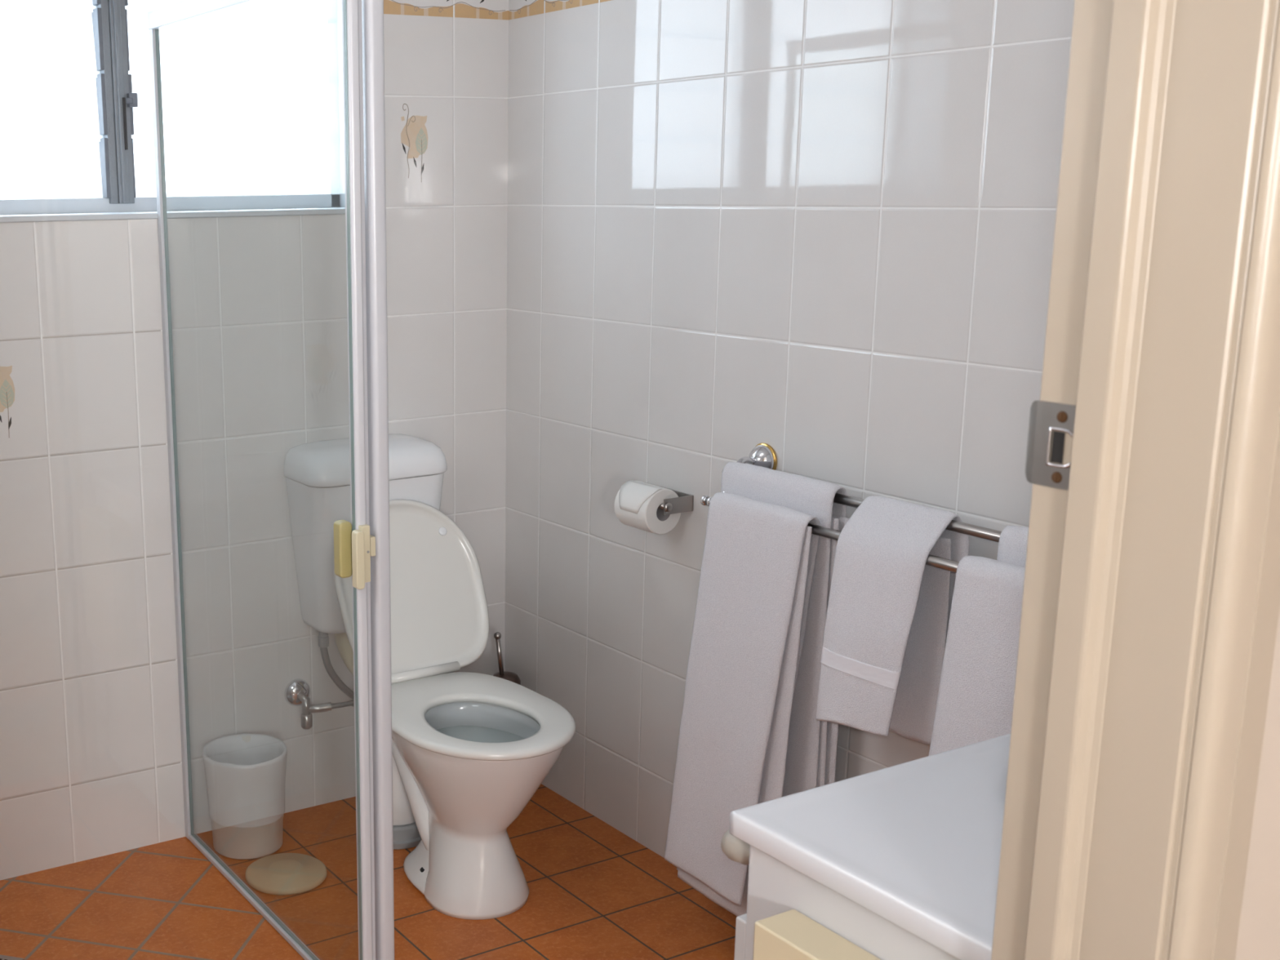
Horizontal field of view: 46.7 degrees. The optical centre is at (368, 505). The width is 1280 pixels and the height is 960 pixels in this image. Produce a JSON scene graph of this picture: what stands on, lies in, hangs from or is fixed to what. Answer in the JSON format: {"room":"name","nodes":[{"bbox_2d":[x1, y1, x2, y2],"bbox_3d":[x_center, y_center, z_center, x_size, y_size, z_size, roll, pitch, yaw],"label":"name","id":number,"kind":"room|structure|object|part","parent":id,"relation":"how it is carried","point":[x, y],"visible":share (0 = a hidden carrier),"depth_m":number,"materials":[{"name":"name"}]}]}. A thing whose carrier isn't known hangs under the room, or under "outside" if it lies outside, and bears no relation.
{"room":"bathroom","nodes":[
{"label":"bathroom","id":0,"kind":"room"},
{"bbox_2d":[0,0,508,879],"bbox_3d":[-0.578,-0.417,3.194,2.150,2.420,0.251,-7,14,-28],"label":"wall","id":1,"kind":"structure","parent":0,"point":[91,754],"depth_m":3.26,"materials":[{"name":"beige tile"}]},
{"bbox_2d":[0,0,340,214],"bbox_3d":[-0.575,-0.993,3.126,1.125,0.700,0.100,-7,14,-28],"label":"window","id":2,"kind":"structure","parent":1,"relation":"in","point":[250,91],"depth_m":3.21,"materials":[{"name":"white glass"}]},
{"bbox_3d":[-0.822,-1.101,2.969,0.531,0.140,0.018,-7,14,-28],"label":"louvre blade","id":3,"kind":"part","parent":2,"relation":"part of","materials":[{"name":"clear glass"}]},
{"bbox_3d":[-0.820,-0.974,2.997,0.531,0.150,0.018,-7,14,-28],"label":"louvre blade","id":4,"kind":"part","parent":2,"relation":"part of","materials":[{"name":"clear glass"}]},
{"bbox_3d":[-0.816,-0.710,3.056,0.531,0.150,0.018,-7,14,-28],"label":"louvre blade","id":5,"kind":"part","parent":2,"relation":"part of","materials":[{"name":"clear glass"}]},
{"bbox_3d":[-0.818,-0.842,3.027,0.531,0.150,0.018,-7,14,-28],"label":"louvre blade","id":6,"kind":"part","parent":2,"relation":"part of","materials":[{"name":"clear glass"}]},
{"bbox_3d":[-0.517,-0.882,3.133,0.026,0.030,0.018,-7,14,-28],"label":"louvre lever","id":7,"kind":"part","parent":2,"relation":"part of","materials":[{"name":"grey metal"}]},
{"bbox_3d":[-0.324,-1.166,3.231,0.494,0.140,0.018,-7,14,-28],"label":"louvre blade","id":8,"kind":"part","parent":2,"relation":"part of","materials":[{"name":"clear glass"}]},
{"bbox_3d":[-0.322,-1.039,3.259,0.494,0.150,0.018,-7,14,-28],"label":"louvre blade","id":9,"kind":"part","parent":2,"relation":"part of","materials":[{"name":"glass"}]},
{"bbox_3d":[-0.320,-0.907,3.288,0.494,0.150,0.018,-7,14,-28],"label":"louvre blade","id":10,"kind":"part","parent":2,"relation":"part of","materials":[{"name":"clear glass"}]},
{"bbox_3d":[-0.318,-0.776,3.318,0.494,0.150,0.018,-7,14,-28],"label":"louvre blade","id":11,"kind":"part","parent":2,"relation":"part of","materials":[{"name":"clear glass"}]},
{"bbox_2d":[0,207,345,222],"bbox_3d":[-0.523,-0.628,3.118,1.127,0.013,0.156,-7,14,-28],"label":"trim","id":12,"kind":"structure","parent":1,"relation":"attached to","point":[331,211],"depth_m":3.10,"materials":[{"name":"white metal"}]},
{"bbox_2d":[284,631,354,729],"bbox_3d":[-0.113,0.406,3.421,0.182,0.245,0.075,1,13,9],"label":"valve","id":13,"kind":"object","parent":1,"relation":"attached to","point":[297,691],"visible":0.91,"depth_m":3.42,"materials":[{"name":"silver metal"}]},
{"bbox_2d":[300,713,312,729],"bbox_3d":[-0.148,0.512,3.427,0.028,0.036,0.028,-7,14,-28],"label":"tap","id":14,"kind":"object","parent":13,"relation":"on","point":[306,719],"depth_m":3.42,"materials":[{"name":"silver metal"}]},
{"bbox_2d":[336,0,345,207],"bbox_3d":[-0.529,-0.924,3.056,1.125,0.592,0.148,-7,14,-28],"label":"trim","id":15,"kind":"structure","parent":1,"relation":"attached to","point":[339,2],"depth_m":3.38,"materials":[{"name":"white metal"}]},
{"bbox_2d":[0,783,737,959],"bbox_3d":[0.006,1.007,2.439,2.150,0.050,2.628,-7,14,-28],"label":"floor","id":16,"kind":"structure","parent":0,"point":[596,892],"depth_m":3.04,"materials":[{"name":"tile"}]},
{"bbox_2d":[0,955,23,959],"bbox_3d":[-0.751,0.906,2.817,0.110,0.004,0.110,3,13,16],"label":"floor drain","id":17,"kind":"object","parent":16,"relation":"on","point":[2,957],"visible":1,"depth_m":2.85,"materials":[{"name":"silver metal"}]},
{"bbox_2d":[202,733,287,859],"bbox_3d":[-0.281,0.669,3.308,0.192,0.239,0.193,-7,14,-28],"label":"waste bin","id":18,"kind":"object","parent":16,"relation":"on","point":[245,773],"visible":1,"depth_m":3.25,"materials":[{"name":"white plastic"}]},
{"bbox_2d":[147,0,394,959],"bbox_3d":[-0.663,0.024,2.536,1.088,1.844,0.961,-7,14,-28],"label":"shower door","id":19,"kind":"structure","parent":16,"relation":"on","point":[362,546],"depth_m":2.40,"materials":[{"name":"grey"}]},
{"bbox_3d":[-0.232,-0.923,2.600,0.024,0.036,0.913,-7,14,-28],"label":"rail","id":20,"kind":"part","parent":19,"relation":"part of","materials":[{"name":"grey"}]},
{"bbox_3d":[-0.201,0.855,2.985,0.020,0.013,0.892,-7,14,-28],"label":"rail","id":21,"kind":"part","parent":19,"relation":"part of","materials":[{"name":"grey metal"}]},
{"bbox_3d":[-0.453,0.115,2.147,1.034,1.779,0.024,-7,14,-28],"label":"shower door","id":22,"kind":"part","parent":19,"relation":"part of","materials":[{"name":"grey metal"}]},
{"bbox_3d":[-0.014,0.084,2.367,0.030,0.104,0.030,-7,14,-28],"label":"handle","id":23,"kind":"part","parent":19,"relation":"part of","materials":[{"name":"beige plastic"}]},
{"bbox_3d":[0.017,0.045,2.395,0.028,1.844,0.034,-7,14,-28],"label":"corner post","id":24,"kind":"part","parent":19,"relation":"part of","materials":[{"name":"grey metal"}]},
{"bbox_2d":[245,853,327,895],"bbox_3d":[-0.183,0.807,3.177,0.180,0.024,0.180,-7,14,-28],"label":"lid","id":25,"kind":"object","parent":16,"relation":"on","point":[282,873],"visible":1,"depth_m":3.15,"materials":[{"name":"beige plastic"}]},
{"bbox_2d":[284,433,575,919],"bbox_3d":[0.153,0.357,3.140,0.410,0.911,0.820,-7,14,-28],"label":"toilet","id":26,"kind":"object","parent":16,"relation":"on","point":[470,751],"visible":0.73,"depth_m":3.16,"materials":[{"name":"white ceramic"}]},
{"bbox_3d":[0.000,0.104,3.380,0.350,0.358,0.168,-7,14,-28],"label":"cistern tank","id":27,"kind":"part","parent":26,"relation":"part of","materials":[{"name":"white ceramic"}]},
{"bbox_3d":[-0.002,-0.109,3.330,0.360,0.074,0.174,-7,14,-28],"label":"cistern lid","id":28,"kind":"part","parent":26,"relation":"part of","materials":[{"name":"white ceramic"}]},
{"bbox_3d":[0.095,0.182,3.247,0.372,0.369,0.176,-7,14,-28],"label":"lid","id":29,"kind":"part","parent":26,"relation":"part of","materials":[{"name":"white plastic"}]},
{"bbox_3d":[0.217,0.434,2.992,0.368,0.019,0.477,-7,14,-28],"label":"seat","id":30,"kind":"part","parent":26,"relation":"part of","materials":[{"name":"white plastic"}]},
{"bbox_2d":[493,631,520,684],"bbox_3d":[0.344,0.506,3.626,0.100,0.402,0.100,-7,14,-28],"label":"toilet brush","id":31,"kind":"object","parent":16,"relation":"on","point":[510,676],"visible":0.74,"depth_m":3.59,"materials":[{"name":"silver metal"}]},
{"bbox_3d":[0.319,0.322,3.570,0.019,0.019,0.019,-7,14,-28],"label":"knob","id":32,"kind":"part","parent":31,"relation":"part of","materials":[{"name":"silver metal"}]},
{"bbox_3d":[0.327,0.380,3.588,0.028,0.110,0.011,-11,16,-38],"label":"handle","id":33,"kind":"part","parent":31,"relation":"part of","materials":[{"name":"silver metal"}]},
{"bbox_2d":[720,733,1010,959],"bbox_3d":[0.896,0.704,1.733,0.962,0.819,0.400,-7,14,-28],"label":"bathroom vanity","id":34,"kind":"object","parent":16,"relation":"on","point":[900,861],"visible":0.34,"depth_m":1.50,"materials":[{"name":"white laminate"}]},
{"bbox_3d":[0.420,0.382,1.602,0.038,0.038,0.054,-7,14,-28],"label":"knob","id":35,"kind":"part","parent":34,"relation":"part of","materials":[{"name":"beige plastic"}]},
{"bbox_3d":[0.551,0.727,1.725,0.312,0.590,0.018,-7,14,-28],"label":"cabinet door","id":36,"kind":"part","parent":34,"relation":"part of","materials":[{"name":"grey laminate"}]},
{"bbox_3d":[0.829,0.351,1.789,0.943,0.088,0.002,-7,14,-28],"label":"drawer","id":37,"kind":"part","parent":34,"relation":"part of","materials":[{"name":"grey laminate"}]},
{"bbox_2d":[752,909,880,959],"bbox_3d":[0.476,0.602,1.433,0.056,0.322,0.224,-7,14,-28],"label":"drawer","id":38,"kind":"object","parent":34,"relation":"attached to","point":[790,935],"visible":1,"depth_m":1.45,"materials":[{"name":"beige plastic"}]},
{"bbox_2d":[664,492,820,915],"bbox_3d":[0.701,0.389,2.736,0.093,0.814,0.300,-7,14,-28],"label":"bath towel","id":39,"kind":"object","parent":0,"point":[757,566],"visible":0.94,"depth_m":2.70,"materials":[{"name":"white fabric"}]},
{"bbox_2d":[504,0,1074,857],"bbox_3d":[0.949,-0.294,2.538,0.101,2.420,2.378,-7,14,-28],"label":"wall","id":40,"kind":"structure","parent":0,"point":[820,233],"depth_m":2.81,"materials":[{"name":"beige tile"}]},
{"bbox_2d":[645,482,693,515],"bbox_3d":[0.608,-0.015,3.061,0.080,0.034,0.166,-7,14,-28],"label":"toilet roll holder","id":41,"kind":"object","parent":40,"relation":"attached to","point":[683,503],"visible":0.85,"depth_m":3.00,"materials":[{"name":"silver metal"}]},
{"bbox_2d":[613,480,680,534],"bbox_3d":[0.587,0.003,3.039,0.100,0.100,0.105,-7,14,-28],"label":"toilet roll","id":42,"kind":"object","parent":41,"relation":"on","point":[637,503],"visible":0.97,"depth_m":3.00,"materials":[{"name":"white paper"}]},
{"bbox_3d":[0.644,-0.001,2.997,0.078,0.034,0.003,-7,14,-28],"label":"arm","id":43,"kind":"part","parent":41,"relation":"part of","materials":[{"name":"silver metal"}]},
{"bbox_2d":[700,443,1001,573],"bbox_3d":[0.929,0.025,2.393,0.142,0.113,0.983,-7,14,-28],"label":"towel rail","id":44,"kind":"object","parent":40,"relation":"attached to","point":[763,455],"visible":0.27,"depth_m":2.51,"materials":[{"name":"silver metal"}]},
{"bbox_2d":[720,462,848,796],"bbox_3d":[0.778,0.343,2.747,0.059,0.830,0.301,-7,14,-28],"label":"bath towel","id":45,"kind":"object","parent":44,"relation":"hanging from","point":[812,744],"visible":0.37,"depth_m":2.64,"materials":[{"name":"white fabric"}]},
{"bbox_2d":[816,496,969,745],"bbox_3d":[0.876,0.205,2.428,0.135,0.415,0.201,-7,14,-28],"label":"hand towel","id":46,"kind":"object","parent":44,"relation":"hanging from","point":[888,613],"visible":0.96,"depth_m":2.41,"materials":[{"name":"white fabric"}]},
{"bbox_2d":[928,555,1025,755],"bbox_3d":[0.991,0.397,2.207,0.078,0.612,0.309,-7,14,-28],"label":"bath towel","id":47,"kind":"object","parent":44,"relation":"hanging from","point":[975,697],"visible":0.28,"depth_m":2.22,"materials":[{"name":"white fabric"}]},
{"bbox_2d":[996,525,1028,567],"bbox_3d":[1.065,0.363,2.200,0.050,0.640,0.268,-7,14,-28],"label":"bath towel","id":48,"kind":"object","parent":44,"relation":"hanging from","point":[1013,540],"visible":0.06,"depth_m":2.22,"materials":[{"name":"white fabric"}]},
{"bbox_2d":[1235,609,1279,959],"bbox_3d":[0.398,0.061,0.971,3.600,2.420,0.082,-7,14,-28],"label":"wall","id":49,"kind":"structure","parent":0,"point":[1259,931],"depth_m":1.14,"materials":[{"name":"beige paint"}]},
{"bbox_3d":[0.562,0.022,1.135,2.150,2.420,0.058,-7,14,-28],"label":"wall","id":50,"kind":"structure","parent":0,"visible":0},
{"bbox_2d":[991,0,1279,959],"bbox_3d":[0.202,0.233,0.926,0.974,2.110,0.174,-7,14,-28],"label":"door frame","id":51,"kind":"structure","parent":50,"relation":"in","point":[1150,609],"depth_m":1.06,"materials":[{"name":"beige paint"}]},
{"bbox_3d":[0.532,-0.048,1.121,0.006,0.066,0.051,-6,13,-22],"label":"strike plate","id":52,"kind":"part","parent":51,"relation":"part of","materials":[{"name":"metal"}]},
{"bbox_3d":[0.635,0.195,1.070,0.071,2.110,0.022,-7,14,-28],"label":"architrave","id":53,"kind":"part","parent":51,"relation":"part of","materials":[{"name":"beige paint"}]}
]}

